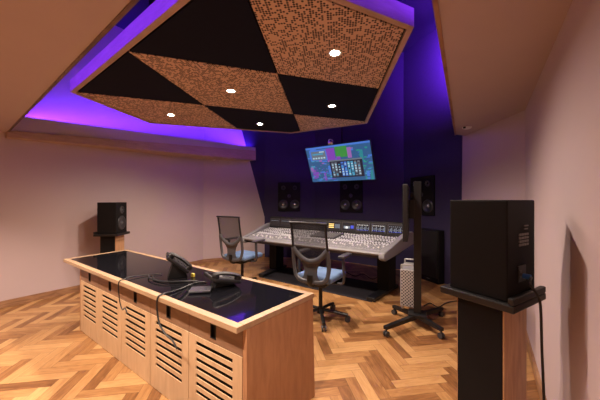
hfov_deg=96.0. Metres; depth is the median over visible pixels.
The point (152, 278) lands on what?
coiled cable
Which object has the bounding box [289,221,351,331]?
chair
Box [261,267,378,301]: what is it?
floor mat
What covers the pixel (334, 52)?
recessed light
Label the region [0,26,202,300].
wall
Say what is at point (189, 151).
ceiling beam
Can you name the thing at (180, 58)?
cloud
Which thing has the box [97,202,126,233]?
monitor speaker
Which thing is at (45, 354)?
floor
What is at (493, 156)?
wall
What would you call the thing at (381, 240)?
mixing console
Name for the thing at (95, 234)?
shelf
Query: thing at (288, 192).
wall speaker
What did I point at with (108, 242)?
speaker stand
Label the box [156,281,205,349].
cable
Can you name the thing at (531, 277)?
cable
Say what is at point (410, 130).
wall
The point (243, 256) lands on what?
chair
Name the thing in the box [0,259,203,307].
baseboard
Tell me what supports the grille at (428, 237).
attached to the subwoofer
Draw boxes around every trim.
[8,0,139,131]
[11,117,255,150]
[432,0,455,134]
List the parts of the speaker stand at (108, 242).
veneer panel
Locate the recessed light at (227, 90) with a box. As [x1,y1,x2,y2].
[226,89,235,92]
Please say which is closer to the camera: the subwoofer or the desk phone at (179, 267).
the desk phone at (179, 267)
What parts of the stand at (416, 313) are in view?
leg, leg, post, leg, leg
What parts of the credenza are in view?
panel, drawer, door, drawer, door, door, drawer, door, drawer, glass, drawer, door, panel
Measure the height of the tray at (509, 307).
0.035 m
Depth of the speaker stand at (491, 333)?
1.29 m
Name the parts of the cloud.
fabric panel, perforated panel, fabric panel, perforated panel, fabric panel, perforated panel, fabric panel, perforated panel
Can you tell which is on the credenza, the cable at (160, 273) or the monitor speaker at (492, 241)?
the cable at (160, 273)
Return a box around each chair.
[216,216,264,279]
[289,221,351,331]
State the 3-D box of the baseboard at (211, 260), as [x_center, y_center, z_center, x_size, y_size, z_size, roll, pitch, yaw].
[-1.448,1.308,6.069,1.374,0.085,0.018,0,0,-27]
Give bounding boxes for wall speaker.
[278,182,299,210]
[340,180,362,212]
[410,175,434,215]
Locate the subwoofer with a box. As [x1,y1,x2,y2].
[421,228,443,284]
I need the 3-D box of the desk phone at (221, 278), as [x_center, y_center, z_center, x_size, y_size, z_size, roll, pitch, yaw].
[-0.586,0.578,2.053,0.222,0.124,0.250,0,0,-35]
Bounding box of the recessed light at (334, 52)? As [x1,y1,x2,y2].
[328,49,341,56]
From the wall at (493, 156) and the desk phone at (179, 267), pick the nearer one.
the desk phone at (179, 267)
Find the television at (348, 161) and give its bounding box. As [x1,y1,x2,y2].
[305,127,376,181]
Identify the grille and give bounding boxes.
[401,270,413,306]
[421,230,436,278]
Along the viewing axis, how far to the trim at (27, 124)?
4.02 m
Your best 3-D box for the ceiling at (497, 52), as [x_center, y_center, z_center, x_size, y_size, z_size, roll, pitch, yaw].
[-1.222,-0.990,2.396,5.630,0.280,6.453,0,0,31]
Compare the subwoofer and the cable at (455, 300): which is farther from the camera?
the subwoofer
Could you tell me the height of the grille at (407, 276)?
0.400 m
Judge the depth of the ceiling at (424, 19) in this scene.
4.22 m
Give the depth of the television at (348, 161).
5.01 m
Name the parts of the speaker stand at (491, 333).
veneer panel, veneer panel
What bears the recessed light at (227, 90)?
attached to the cloud
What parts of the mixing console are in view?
armrest, control panel, meter frame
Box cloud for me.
[70,0,413,132]
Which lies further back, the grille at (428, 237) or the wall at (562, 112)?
the grille at (428, 237)
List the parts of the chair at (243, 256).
frame, lumbar frame, arm, seat, armrest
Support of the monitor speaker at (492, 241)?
on the speaker stand at (491, 333)
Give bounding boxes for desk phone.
[166,252,192,278]
[204,271,241,287]
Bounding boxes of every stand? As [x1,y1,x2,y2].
[93,231,129,252]
[383,181,444,338]
[440,284,545,399]
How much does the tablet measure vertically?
0.019 m
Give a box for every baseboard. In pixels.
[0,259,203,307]
[204,253,264,262]
[527,333,546,399]
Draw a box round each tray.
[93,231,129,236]
[440,284,545,313]
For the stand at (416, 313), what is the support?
on the floor
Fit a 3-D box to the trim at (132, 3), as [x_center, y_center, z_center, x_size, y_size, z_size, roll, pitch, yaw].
[-1.713,-0.972,1.912,4.744,0.256,0.018,0,0,37]
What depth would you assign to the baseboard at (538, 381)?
2.04 m
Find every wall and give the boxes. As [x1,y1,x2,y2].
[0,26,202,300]
[203,127,264,258]
[242,29,462,283]
[462,110,524,199]
[525,0,599,399]
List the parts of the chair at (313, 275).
armrest, frame, lumbar frame, arm, seat, leg, leg, leg, armrest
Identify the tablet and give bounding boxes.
[188,286,212,292]
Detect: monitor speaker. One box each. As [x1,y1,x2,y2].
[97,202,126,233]
[450,200,533,301]
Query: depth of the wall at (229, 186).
6.00 m
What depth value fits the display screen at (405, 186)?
2.69 m
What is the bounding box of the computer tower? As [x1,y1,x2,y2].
[400,258,413,307]
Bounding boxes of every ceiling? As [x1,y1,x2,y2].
[0,0,572,135]
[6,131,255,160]
[115,0,436,51]
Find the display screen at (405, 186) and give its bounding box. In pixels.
[403,184,408,241]
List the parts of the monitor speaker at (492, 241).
connector panel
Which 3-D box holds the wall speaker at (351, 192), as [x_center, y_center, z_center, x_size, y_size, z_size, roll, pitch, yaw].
[1.108,-0.073,5.788,0.506,0.675,0.046,0,0,35]
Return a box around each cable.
[118,273,161,312]
[148,275,198,282]
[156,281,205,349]
[424,300,456,306]
[528,276,545,399]
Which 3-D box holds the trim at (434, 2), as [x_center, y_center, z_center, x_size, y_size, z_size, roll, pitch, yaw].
[1.202,-0.997,2.185,0.022,0.306,3.988,0,0,31]
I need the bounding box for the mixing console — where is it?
[243,216,413,301]
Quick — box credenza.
[63,250,314,399]
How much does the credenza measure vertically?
0.710 m
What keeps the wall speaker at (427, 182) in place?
attached to the wall at (410, 130)
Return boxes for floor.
[0,257,539,399]

